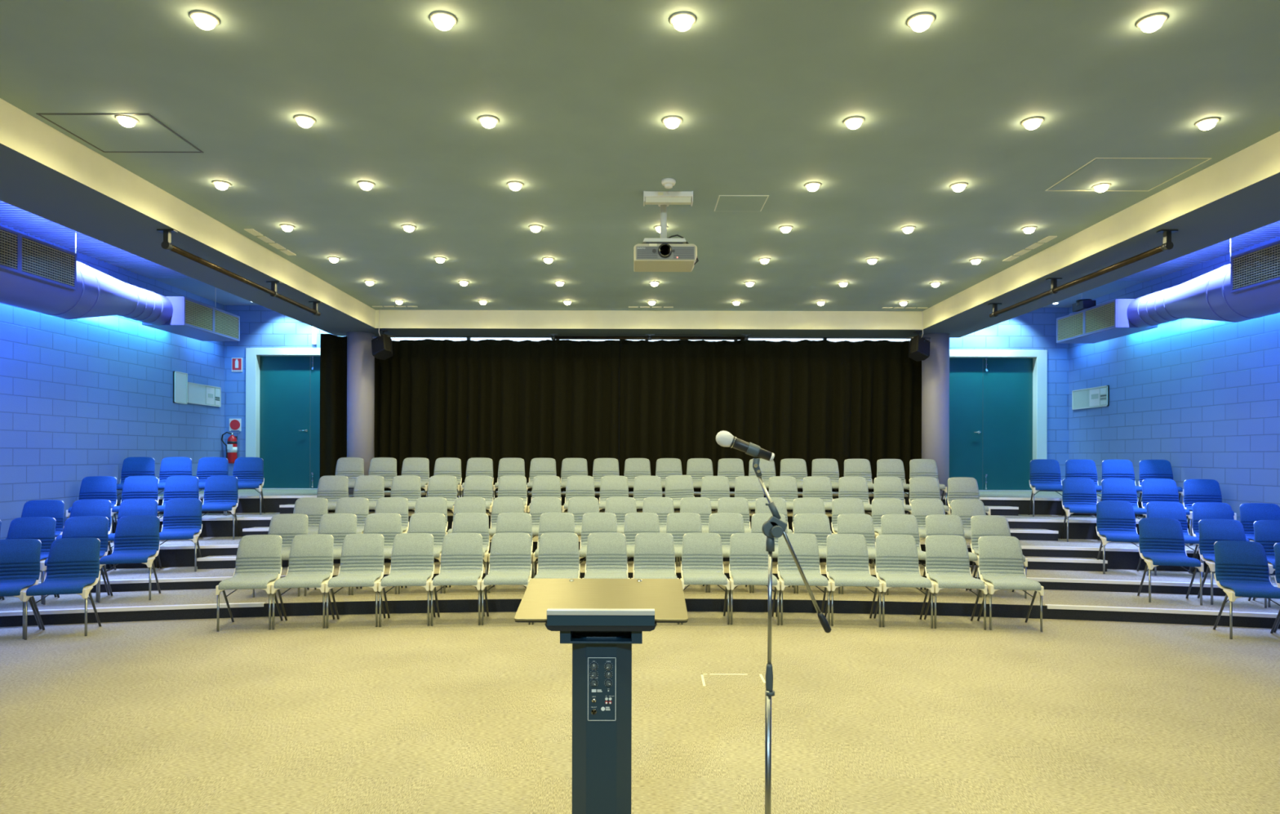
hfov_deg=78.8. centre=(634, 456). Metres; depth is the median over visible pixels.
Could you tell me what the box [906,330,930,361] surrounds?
wall speaker
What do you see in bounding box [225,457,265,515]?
chair
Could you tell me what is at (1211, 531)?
chair
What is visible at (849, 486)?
chair
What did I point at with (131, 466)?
chair
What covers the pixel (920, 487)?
chair
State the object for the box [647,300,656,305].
recessed light
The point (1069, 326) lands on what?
grille
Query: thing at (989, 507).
step nosing
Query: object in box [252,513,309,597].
chair
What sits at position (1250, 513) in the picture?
chair
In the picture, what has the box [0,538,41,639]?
chair
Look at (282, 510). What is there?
step
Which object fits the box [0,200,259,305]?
ceiling
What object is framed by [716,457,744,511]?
chair
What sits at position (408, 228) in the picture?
recessed light
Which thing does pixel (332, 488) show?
chair
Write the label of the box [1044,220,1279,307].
ceiling
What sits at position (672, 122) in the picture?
recessed light
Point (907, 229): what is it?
recessed light
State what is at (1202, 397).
wall
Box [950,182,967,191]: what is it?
recessed light
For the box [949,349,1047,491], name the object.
door
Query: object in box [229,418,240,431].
fire sign
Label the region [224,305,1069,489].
wall
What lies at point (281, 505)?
step nosing
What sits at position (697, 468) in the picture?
chair
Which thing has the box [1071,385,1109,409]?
notice board
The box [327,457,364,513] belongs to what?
chair
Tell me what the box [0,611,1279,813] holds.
floor
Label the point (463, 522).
chair
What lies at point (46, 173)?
ceiling bulkhead
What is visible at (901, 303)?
recessed light
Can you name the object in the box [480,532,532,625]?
chair
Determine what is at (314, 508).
chair
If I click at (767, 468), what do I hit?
chair
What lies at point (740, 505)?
chair
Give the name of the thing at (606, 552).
chair
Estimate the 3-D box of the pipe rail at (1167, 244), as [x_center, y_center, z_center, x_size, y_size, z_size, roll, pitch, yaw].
[4.710,-1.910,8.584,0.150,0.175,3.433,0,0,0]
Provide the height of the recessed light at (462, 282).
0.057 m
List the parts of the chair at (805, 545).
leg, leg, backrest, seat, leg, leg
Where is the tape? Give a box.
[700,673,765,686]
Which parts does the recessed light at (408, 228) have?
lamp bulb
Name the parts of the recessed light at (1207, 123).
lamp bulb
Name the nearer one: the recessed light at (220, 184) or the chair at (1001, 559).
the recessed light at (220, 184)
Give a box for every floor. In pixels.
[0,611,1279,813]
[40,535,1275,574]
[112,511,1189,539]
[120,488,1142,516]
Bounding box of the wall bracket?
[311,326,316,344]
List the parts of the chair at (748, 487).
seat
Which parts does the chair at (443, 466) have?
backrest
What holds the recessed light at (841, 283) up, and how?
in the ceiling at (580, 92)
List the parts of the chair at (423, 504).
backrest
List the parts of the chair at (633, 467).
seat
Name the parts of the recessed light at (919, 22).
lamp bulb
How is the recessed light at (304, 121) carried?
in the ceiling at (580, 92)
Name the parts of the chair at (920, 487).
backrest, seat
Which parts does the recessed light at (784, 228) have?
lamp bulb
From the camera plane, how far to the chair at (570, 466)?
12.49 m
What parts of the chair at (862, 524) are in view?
backrest, seat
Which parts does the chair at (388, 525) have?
backrest, seat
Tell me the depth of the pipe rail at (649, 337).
12.83 m
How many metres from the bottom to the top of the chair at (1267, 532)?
0.857 m
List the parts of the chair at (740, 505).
seat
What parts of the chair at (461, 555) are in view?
leg, leg, seat, backrest, leg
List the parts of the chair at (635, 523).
seat, backrest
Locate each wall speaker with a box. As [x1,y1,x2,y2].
[371,329,395,359]
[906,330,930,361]
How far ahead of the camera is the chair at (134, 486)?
10.62 m
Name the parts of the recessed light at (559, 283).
lamp bulb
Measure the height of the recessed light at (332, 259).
0.057 m
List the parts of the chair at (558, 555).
seat, backrest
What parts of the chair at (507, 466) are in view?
backrest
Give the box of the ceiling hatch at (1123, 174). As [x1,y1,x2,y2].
[1044,157,1211,191]
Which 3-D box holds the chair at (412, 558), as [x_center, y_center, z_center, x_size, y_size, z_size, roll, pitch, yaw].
[-2.255,1.222,7.785,0.478,0.857,0.603,0,0,-6]
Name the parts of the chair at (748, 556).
leg, backrest, seat, leg, leg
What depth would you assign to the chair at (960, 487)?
11.16 m
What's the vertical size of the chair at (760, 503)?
0.857 m
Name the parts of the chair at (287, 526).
leg, seat, backrest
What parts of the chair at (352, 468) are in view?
backrest, seat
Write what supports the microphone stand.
on the floor at (456, 714)
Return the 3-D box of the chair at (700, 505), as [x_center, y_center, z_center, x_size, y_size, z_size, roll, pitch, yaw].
[0.803,0.975,10.149,0.478,0.857,0.603,0,0,1]
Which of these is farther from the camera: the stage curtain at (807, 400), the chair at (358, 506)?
the stage curtain at (807, 400)
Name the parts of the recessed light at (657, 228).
lamp bulb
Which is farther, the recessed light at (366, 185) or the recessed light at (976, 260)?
the recessed light at (976, 260)
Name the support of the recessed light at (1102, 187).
in the ceiling at (580, 92)
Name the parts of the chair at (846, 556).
leg, leg, backrest, seat, leg, leg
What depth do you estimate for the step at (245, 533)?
10.68 m
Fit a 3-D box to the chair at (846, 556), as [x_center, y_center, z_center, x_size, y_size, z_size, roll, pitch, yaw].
[2.173,1.233,7.833,0.478,0.857,0.603,0,0,5]
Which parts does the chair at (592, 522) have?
seat, backrest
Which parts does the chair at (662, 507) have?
backrest, seat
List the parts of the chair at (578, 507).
seat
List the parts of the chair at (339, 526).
backrest, seat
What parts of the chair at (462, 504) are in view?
backrest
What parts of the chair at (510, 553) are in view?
leg, leg, seat, backrest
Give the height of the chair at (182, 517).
0.857 m
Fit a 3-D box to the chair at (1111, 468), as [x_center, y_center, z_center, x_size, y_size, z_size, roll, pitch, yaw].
[7.149,0.476,11.459,0.478,0.857,0.603,0,0,20]
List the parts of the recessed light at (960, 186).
lamp bulb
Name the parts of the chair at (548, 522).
leg, leg, seat, backrest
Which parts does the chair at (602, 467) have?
seat, backrest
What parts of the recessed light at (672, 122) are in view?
lamp bulb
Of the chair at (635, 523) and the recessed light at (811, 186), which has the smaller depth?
the recessed light at (811, 186)
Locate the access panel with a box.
[714,195,768,211]
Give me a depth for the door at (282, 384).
14.52 m
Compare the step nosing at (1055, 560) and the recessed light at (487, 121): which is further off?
the step nosing at (1055, 560)
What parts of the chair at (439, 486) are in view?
backrest, seat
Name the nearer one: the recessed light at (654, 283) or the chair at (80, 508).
the chair at (80, 508)
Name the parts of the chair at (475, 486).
backrest, seat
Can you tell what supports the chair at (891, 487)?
on the floor at (180, 557)
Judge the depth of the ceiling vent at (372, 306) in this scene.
11.98 m
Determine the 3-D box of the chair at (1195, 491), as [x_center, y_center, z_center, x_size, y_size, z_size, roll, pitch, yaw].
[7.576,0.738,10.317,0.478,0.857,0.603,0,0,22]
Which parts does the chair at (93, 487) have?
seat, backrest, leg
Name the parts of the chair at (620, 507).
seat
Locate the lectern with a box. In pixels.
[514,577,688,813]
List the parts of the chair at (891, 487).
backrest, seat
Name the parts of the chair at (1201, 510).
leg, backrest, seat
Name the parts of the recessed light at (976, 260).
lamp bulb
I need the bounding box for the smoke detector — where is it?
[661,177,675,188]
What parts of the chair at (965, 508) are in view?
seat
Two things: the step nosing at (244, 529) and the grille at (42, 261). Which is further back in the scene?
the step nosing at (244, 529)
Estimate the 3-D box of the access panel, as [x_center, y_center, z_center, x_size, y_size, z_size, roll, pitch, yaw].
[0.961,-2.295,7.080,0.440,0.006,0.440,0,0,0]
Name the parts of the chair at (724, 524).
seat, backrest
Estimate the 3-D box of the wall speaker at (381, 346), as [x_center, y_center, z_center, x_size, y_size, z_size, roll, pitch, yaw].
[-4.014,-1.782,12.429,0.372,0.477,0.310,0,0,22]
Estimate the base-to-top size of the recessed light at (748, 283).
0.057 m
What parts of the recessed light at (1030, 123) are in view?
lamp bulb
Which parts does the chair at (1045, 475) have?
leg, leg, backrest, seat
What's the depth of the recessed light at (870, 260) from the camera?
9.05 m
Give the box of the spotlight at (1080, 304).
[1072,298,1096,311]
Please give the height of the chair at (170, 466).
0.857 m
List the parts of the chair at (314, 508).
backrest, seat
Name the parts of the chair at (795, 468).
seat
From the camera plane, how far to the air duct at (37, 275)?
9.43 m
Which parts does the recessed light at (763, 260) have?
lamp bulb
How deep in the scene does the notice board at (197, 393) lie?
13.68 m
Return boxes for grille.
[0,229,17,269]
[22,236,74,286]
[185,299,213,330]
[214,309,238,338]
[371,333,384,354]
[917,335,929,355]
[1057,311,1083,340]
[1084,302,1114,333]
[1232,243,1279,289]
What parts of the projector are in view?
mount plate, panel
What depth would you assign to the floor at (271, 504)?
12.09 m
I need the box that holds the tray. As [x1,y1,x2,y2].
[545,622,657,631]
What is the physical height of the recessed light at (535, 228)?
0.057 m
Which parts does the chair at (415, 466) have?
backrest, seat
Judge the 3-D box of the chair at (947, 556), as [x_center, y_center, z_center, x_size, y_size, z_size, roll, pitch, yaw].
[3.153,1.236,7.730,0.478,0.857,0.603,0,0,7]
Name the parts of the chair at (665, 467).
seat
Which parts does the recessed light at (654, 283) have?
lamp bulb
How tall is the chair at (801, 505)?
0.857 m
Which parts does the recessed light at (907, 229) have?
lamp bulb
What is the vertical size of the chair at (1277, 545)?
0.857 m
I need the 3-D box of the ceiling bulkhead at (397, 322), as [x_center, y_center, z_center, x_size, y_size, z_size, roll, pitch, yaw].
[0.221,-2.404,12.710,8.630,0.790,0.820,0,0,0]
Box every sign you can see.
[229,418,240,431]
[231,357,242,371]
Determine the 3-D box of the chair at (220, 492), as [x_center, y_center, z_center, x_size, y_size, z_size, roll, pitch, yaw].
[-5.708,0.703,10.686,0.478,0.857,0.603,0,0,-19]
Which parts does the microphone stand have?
joint knob, boom arm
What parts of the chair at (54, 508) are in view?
seat, backrest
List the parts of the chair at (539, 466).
seat, backrest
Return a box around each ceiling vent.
[244,228,296,255]
[372,306,417,306]
[628,306,673,307]
[881,306,928,308]
[1002,235,1057,261]
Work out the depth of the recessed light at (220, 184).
6.56 m
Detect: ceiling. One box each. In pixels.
[0,0,1279,311]
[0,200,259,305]
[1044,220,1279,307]
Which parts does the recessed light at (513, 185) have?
lamp bulb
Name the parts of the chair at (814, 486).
backrest, seat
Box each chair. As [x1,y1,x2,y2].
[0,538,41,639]
[1,516,57,604]
[5,499,64,539]
[22,537,101,639]
[41,515,110,604]
[55,499,112,574]
[66,475,117,542]
[97,515,160,602]
[103,498,159,573]
[110,475,158,542]
[116,457,155,506]
[151,498,202,573]
[157,457,191,493]
[157,475,199,537]
[196,457,229,515]
[200,475,239,539]
[215,534,283,631]
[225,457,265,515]
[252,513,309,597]
[271,533,334,630]
[281,497,328,569]
[304,513,358,595]
[316,475,348,510]
[324,533,386,628]
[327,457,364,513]
[333,497,368,564]
[351,512,403,595]
[353,475,384,510]
[368,457,396,490]
[374,497,408,533]
[377,533,435,626]
[390,475,421,511]
[397,512,447,594]
[401,457,429,497]
[407,497,448,533]
[426,475,457,513]
[430,533,484,626]
[433,457,462,497]
[443,512,489,593]
[445,497,485,566]
[460,457,493,497]
[462,475,493,536]
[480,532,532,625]
[484,497,524,566]
[488,512,533,592]
[492,475,527,536]
[493,457,524,512]
[526,457,556,506]
[527,475,561,513]
[529,497,561,537]
[531,532,581,624]
[532,512,574,577]
[560,457,587,493]
[562,475,594,512]
[567,497,599,535]
[578,512,617,577]
[582,532,630,578]
[592,457,619,491]
[599,475,628,512]
[604,497,636,533]
[623,512,659,559]
[624,457,650,489]
[631,532,679,624]
[632,475,662,511]
[642,497,677,566]
[655,457,682,488]
[665,475,694,508]
[666,512,707,592]
[677,497,711,566]
[680,532,729,624]
[686,457,716,512]
[701,475,729,509]
[708,512,751,592]
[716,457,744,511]
[717,497,751,533]
[728,533,779,625]
[734,475,764,509]
[748,457,775,513]
[748,512,795,593]
[755,497,793,533]
[768,475,797,511]
[775,533,831,626]
[780,458,807,489]
[791,513,839,594]
[792,497,833,533]
[802,475,833,533]
[811,458,839,492]
[824,533,881,626]
[831,497,874,568]
[837,513,885,595]
[838,476,876,533]
[844,458,874,493]
[870,497,905,564]
[873,476,911,514]
[873,533,933,628]
[876,458,909,513]
[880,514,930,595]
[908,458,946,512]
[909,476,950,515]
[911,498,945,541]
[923,534,986,630]
[924,514,978,595]
[947,476,991,515]
[951,498,986,538]
[969,515,1027,598]
[977,535,1044,631]
[1027,459,1069,517]
[1060,478,1099,542]
[1063,459,1102,517]
[1095,501,1148,575]
[1099,478,1146,539]
[1101,459,1143,516]
[1137,459,1183,518]
[1137,517,1204,604]
[1141,478,1191,545]
[1146,501,1202,575]
[1183,479,1236,545]
[1191,502,1249,577]
[1197,519,1266,608]
[1213,540,1279,639]
[1239,502,1279,541]
[1252,520,1279,607]
[1273,542,1279,632]
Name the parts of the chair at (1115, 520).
leg, leg, backrest, seat, leg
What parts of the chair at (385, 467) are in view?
seat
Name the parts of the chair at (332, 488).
seat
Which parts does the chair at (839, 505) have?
backrest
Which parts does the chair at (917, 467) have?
backrest, seat, leg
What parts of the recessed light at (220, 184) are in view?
lamp bulb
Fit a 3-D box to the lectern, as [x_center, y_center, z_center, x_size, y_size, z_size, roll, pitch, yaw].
[-0.126,1.086,3.071,0.645,1.127,0.541,0,0,0]
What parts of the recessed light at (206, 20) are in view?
lamp bulb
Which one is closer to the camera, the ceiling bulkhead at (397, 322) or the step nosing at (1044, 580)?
the step nosing at (1044, 580)
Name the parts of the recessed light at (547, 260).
lamp bulb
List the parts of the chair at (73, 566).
leg, leg, seat, backrest, leg, leg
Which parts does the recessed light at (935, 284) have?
lamp bulb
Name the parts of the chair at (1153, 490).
backrest, seat, leg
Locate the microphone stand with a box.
[745,442,831,813]
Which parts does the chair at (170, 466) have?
seat, backrest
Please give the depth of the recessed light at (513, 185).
6.55 m
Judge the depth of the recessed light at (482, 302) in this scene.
11.54 m
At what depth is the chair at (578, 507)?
10.33 m
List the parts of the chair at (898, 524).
backrest, seat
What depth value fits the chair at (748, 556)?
8.06 m
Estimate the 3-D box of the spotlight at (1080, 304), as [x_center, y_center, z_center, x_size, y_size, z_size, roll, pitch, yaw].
[7.086,-2.384,12.300,0.220,0.155,0.300,0,0,0]
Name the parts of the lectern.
control knob, control knob, control knob, reading plate, post, control panel, control knob, control knob, control knob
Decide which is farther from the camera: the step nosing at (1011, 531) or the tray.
the step nosing at (1011, 531)
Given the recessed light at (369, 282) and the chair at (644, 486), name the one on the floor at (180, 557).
the chair at (644, 486)
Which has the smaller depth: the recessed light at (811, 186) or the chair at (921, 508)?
the recessed light at (811, 186)
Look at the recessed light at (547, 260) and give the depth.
9.04 m
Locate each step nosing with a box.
[0,602,265,616]
[38,575,285,584]
[108,544,238,551]
[158,495,353,499]
[196,556,235,560]
[242,528,268,531]
[279,504,294,507]
[940,496,1141,502]
[966,544,1199,553]
[987,506,1018,509]
[1006,518,1189,524]
[1009,529,1058,533]
[1025,557,1107,563]
[1026,577,1277,587]
[1044,604,1278,617]
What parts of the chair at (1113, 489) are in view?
backrest, seat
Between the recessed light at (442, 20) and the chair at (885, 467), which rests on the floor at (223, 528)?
the chair at (885, 467)
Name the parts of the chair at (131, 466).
seat, backrest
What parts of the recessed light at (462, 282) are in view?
lamp bulb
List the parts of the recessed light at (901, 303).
lamp bulb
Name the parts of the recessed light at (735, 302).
lamp bulb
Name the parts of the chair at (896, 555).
leg, leg, backrest, seat, leg, leg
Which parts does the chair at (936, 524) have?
backrest, leg, seat, leg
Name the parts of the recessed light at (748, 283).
lamp bulb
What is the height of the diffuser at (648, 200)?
0.040 m
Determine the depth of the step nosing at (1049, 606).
7.76 m
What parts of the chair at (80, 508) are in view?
seat, backrest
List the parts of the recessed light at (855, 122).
lamp bulb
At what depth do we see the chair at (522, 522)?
9.09 m
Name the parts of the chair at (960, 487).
backrest, seat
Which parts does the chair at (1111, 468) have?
backrest, seat, leg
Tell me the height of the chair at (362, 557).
0.857 m
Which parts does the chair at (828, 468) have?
backrest, seat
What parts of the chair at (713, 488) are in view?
seat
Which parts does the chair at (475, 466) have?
backrest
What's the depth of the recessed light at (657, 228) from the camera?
7.79 m
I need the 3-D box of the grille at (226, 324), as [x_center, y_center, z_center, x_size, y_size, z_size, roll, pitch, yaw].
[-6.601,-2.127,12.600,0.018,0.350,0.740,0,0,0]
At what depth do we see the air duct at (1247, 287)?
9.88 m
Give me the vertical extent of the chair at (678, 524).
0.857 m
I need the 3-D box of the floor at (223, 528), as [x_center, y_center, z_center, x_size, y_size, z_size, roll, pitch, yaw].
[0.212,1.011,12.525,15.600,0.260,4.249,0,0,0]
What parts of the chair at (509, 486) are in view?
backrest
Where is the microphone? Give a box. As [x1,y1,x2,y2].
[715,431,774,461]
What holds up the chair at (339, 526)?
on the step at (1008, 603)
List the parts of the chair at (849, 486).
backrest, seat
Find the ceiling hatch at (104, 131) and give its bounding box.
[35,113,204,152]
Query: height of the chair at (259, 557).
0.857 m
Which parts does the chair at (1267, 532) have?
backrest, leg, seat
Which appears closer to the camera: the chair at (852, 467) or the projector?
the projector
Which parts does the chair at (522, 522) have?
backrest, leg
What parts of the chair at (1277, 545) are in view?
leg, backrest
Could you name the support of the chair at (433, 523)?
on the step at (1008, 603)
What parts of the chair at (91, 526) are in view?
leg, seat, backrest, leg, leg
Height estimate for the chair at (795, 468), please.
0.857 m
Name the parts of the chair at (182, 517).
leg, seat, backrest, leg, leg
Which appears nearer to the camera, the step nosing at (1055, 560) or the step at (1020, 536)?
the step nosing at (1055, 560)
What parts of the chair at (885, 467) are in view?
backrest, seat, leg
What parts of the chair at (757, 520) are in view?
backrest, seat, leg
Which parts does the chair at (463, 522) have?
backrest, seat, leg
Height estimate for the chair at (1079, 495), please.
0.857 m
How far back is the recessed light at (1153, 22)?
4.07 m
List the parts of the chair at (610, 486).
seat, backrest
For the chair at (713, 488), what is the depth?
11.51 m
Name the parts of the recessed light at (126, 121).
lamp bulb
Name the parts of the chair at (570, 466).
seat, backrest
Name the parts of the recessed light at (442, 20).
lamp bulb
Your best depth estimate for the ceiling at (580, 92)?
5.31 m
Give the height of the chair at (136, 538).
0.857 m
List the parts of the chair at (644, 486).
seat, backrest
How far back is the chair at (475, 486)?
11.41 m
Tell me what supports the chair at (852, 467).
on the floor at (223, 528)
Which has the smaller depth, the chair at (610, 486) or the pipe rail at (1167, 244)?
the pipe rail at (1167, 244)
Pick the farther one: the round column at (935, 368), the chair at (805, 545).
the round column at (935, 368)
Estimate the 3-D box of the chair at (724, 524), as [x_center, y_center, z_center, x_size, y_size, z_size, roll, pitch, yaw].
[1.066,1.095,8.930,0.478,0.857,0.603,0,0,2]
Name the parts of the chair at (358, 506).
backrest, seat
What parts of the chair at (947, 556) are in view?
leg, leg, backrest, seat, leg, leg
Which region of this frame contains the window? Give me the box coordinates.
[390,336,911,341]
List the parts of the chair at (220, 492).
seat, backrest, leg, leg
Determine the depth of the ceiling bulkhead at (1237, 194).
7.32 m
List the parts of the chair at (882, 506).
seat, backrest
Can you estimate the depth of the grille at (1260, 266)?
8.82 m
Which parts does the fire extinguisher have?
valve handle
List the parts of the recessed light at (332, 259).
lamp bulb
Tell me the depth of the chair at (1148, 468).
11.51 m
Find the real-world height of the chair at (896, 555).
0.857 m
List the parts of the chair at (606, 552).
seat, backrest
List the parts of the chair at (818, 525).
backrest, seat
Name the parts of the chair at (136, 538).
leg, leg, seat, backrest, leg, leg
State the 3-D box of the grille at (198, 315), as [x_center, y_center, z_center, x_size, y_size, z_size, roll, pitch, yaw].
[-6.601,-2.127,11.800,0.018,0.350,0.740,0,0,0]
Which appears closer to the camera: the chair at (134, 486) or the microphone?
the microphone
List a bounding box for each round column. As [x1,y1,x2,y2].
[346,331,374,494]
[921,333,949,495]
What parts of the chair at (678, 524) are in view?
seat, backrest, leg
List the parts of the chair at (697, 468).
seat, backrest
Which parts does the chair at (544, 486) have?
backrest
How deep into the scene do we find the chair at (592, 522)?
9.12 m
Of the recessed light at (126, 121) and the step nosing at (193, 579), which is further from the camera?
the step nosing at (193, 579)
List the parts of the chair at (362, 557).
leg, leg, seat, backrest, leg, leg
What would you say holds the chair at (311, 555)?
on the floor at (456, 714)
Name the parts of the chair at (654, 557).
backrest, seat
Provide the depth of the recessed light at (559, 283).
10.26 m
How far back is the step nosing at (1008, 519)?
10.94 m
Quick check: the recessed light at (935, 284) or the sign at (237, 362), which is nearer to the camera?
the recessed light at (935, 284)
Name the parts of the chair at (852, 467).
backrest, seat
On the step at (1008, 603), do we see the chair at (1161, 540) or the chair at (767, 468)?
the chair at (1161, 540)
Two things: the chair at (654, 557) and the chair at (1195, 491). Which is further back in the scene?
the chair at (1195, 491)
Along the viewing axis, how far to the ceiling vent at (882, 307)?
12.00 m
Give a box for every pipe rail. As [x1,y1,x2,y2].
[156,229,322,315]
[548,333,751,340]
[988,229,1177,317]
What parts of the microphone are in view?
handle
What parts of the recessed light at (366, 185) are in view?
lamp bulb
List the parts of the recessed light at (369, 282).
lamp bulb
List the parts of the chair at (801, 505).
backrest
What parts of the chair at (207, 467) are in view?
seat, backrest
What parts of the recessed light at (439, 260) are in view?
lamp bulb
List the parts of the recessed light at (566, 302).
lamp bulb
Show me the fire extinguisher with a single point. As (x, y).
(232, 442)
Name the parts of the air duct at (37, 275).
hanger rod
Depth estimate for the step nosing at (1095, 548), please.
9.83 m
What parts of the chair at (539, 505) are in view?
seat, backrest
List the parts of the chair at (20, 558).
seat, backrest, leg, leg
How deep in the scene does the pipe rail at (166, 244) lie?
8.06 m
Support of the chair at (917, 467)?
on the floor at (223, 528)
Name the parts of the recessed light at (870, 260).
lamp bulb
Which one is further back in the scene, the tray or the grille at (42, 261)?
the grille at (42, 261)
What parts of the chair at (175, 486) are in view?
seat, backrest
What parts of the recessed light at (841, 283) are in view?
lamp bulb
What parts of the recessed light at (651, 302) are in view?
lamp bulb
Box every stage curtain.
[320,333,346,477]
[373,338,619,491]
[619,339,921,492]
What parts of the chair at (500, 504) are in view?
seat, backrest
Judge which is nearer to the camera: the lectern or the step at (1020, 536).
the lectern
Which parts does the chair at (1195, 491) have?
leg, backrest, seat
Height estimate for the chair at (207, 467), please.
0.857 m
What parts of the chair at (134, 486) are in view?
leg, leg, seat, backrest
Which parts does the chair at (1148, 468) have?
backrest, seat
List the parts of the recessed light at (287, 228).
lamp bulb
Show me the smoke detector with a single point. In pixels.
(668, 183)
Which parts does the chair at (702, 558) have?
backrest, seat, leg, leg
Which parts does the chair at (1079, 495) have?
leg, leg, backrest, seat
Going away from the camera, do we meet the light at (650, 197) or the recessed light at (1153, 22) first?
the recessed light at (1153, 22)
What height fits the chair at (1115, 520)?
0.857 m
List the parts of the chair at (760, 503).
backrest, seat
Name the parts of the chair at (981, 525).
leg, backrest, seat, leg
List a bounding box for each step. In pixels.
[0,584,1279,628]
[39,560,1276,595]
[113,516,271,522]
[197,555,288,568]
[243,526,269,536]
[280,506,331,513]
[986,506,1017,515]
[1009,528,1057,541]
[1023,555,1106,571]
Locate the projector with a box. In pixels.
[633,204,698,271]
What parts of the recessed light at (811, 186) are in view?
lamp bulb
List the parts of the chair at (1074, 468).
backrest, seat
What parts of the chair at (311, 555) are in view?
leg, leg, seat, backrest, leg, leg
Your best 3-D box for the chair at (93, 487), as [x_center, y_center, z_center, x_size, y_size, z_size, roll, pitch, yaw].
[-7.157,0.699,10.316,0.478,0.857,0.603,0,0,-22]
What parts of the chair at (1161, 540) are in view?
leg, leg, backrest, seat, leg, leg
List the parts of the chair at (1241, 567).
leg, leg, backrest, seat, leg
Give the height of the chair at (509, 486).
0.857 m
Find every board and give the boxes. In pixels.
[173,370,187,404]
[187,382,221,406]
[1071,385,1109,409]
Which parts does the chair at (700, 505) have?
backrest, seat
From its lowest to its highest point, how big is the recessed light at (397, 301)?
0.057 m
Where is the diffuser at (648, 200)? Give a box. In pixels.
[644,196,691,204]
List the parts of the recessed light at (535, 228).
lamp bulb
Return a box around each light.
[114,114,138,127]
[189,9,219,30]
[212,180,231,190]
[280,223,294,231]
[293,114,315,128]
[327,256,340,262]
[357,180,374,190]
[364,280,375,285]
[394,299,404,304]
[401,224,416,231]
[429,10,457,31]
[434,256,446,262]
[458,280,469,285]
[478,115,498,128]
[478,300,487,304]
[506,181,523,191]
[528,224,542,232]
[542,257,554,263]
[554,280,564,286]
[562,300,572,305]
[643,191,693,206]
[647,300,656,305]
[648,280,659,286]
[653,225,667,232]
[662,115,682,128]
[669,11,696,31]
[731,300,741,305]
[744,281,755,286]
[758,257,770,263]
[778,225,792,232]
[804,182,821,191]
[816,301,826,305]
[837,281,848,286]
[843,115,864,128]
[866,257,878,264]
[898,301,908,306]
[900,225,915,233]
[906,12,934,31]
[929,281,941,287]
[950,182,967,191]
[969,257,982,264]
[1021,116,1044,129]
[1021,226,1036,233]
[1092,182,1111,192]
[1136,13,1168,32]
[1194,116,1220,130]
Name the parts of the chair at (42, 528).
backrest, leg, seat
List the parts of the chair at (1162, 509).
leg, backrest, seat, leg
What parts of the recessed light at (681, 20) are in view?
lamp bulb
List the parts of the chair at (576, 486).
seat, backrest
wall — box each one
[0,222,224,539]
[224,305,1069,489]
[1068,236,1279,521]
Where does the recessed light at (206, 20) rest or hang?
in the ceiling at (580, 92)
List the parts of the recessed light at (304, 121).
lamp bulb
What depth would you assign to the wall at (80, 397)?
10.88 m
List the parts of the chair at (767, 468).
backrest, seat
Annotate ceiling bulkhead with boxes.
[0,97,387,336]
[375,309,922,337]
[906,130,1279,337]
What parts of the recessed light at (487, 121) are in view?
lamp bulb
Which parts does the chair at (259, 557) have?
leg, leg, seat, backrest, leg, leg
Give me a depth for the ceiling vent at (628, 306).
11.98 m
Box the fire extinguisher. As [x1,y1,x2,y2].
[221,430,239,463]
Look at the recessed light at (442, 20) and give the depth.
4.07 m
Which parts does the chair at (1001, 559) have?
leg, leg, backrest, seat, leg, leg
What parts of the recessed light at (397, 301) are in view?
lamp bulb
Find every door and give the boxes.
[245,347,319,489]
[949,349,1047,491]
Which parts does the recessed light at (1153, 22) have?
lamp bulb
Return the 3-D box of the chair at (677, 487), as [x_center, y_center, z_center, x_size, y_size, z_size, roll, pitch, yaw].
[0.666,0.713,11.342,0.496,0.870,0.603,0,0,3]
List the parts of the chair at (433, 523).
leg, backrest, seat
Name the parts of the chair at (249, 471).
backrest, seat, leg, leg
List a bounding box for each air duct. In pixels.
[0,226,239,341]
[1056,238,1279,343]
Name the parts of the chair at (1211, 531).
leg, seat, leg, backrest, leg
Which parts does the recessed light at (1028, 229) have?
lamp bulb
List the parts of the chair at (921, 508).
seat, backrest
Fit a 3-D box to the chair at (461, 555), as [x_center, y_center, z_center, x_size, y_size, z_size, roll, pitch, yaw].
[-1.764,1.223,7.832,0.478,0.857,0.603,0,0,-5]
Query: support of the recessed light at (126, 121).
in the ceiling at (580, 92)
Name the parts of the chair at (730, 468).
backrest, seat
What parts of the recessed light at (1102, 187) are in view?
lamp bulb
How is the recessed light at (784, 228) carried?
in the ceiling at (580, 92)
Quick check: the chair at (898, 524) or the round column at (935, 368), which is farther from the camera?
the round column at (935, 368)
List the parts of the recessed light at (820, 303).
lamp bulb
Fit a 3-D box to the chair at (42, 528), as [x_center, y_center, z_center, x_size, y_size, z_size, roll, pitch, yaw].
[-6.314,1.076,8.060,0.478,0.857,0.603,0,0,-21]
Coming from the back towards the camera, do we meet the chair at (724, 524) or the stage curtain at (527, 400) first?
the stage curtain at (527, 400)
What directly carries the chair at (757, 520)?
on the step at (1008, 603)
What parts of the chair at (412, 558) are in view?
leg, leg, seat, backrest, leg, leg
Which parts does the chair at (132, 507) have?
seat, leg, backrest, leg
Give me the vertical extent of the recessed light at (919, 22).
0.057 m

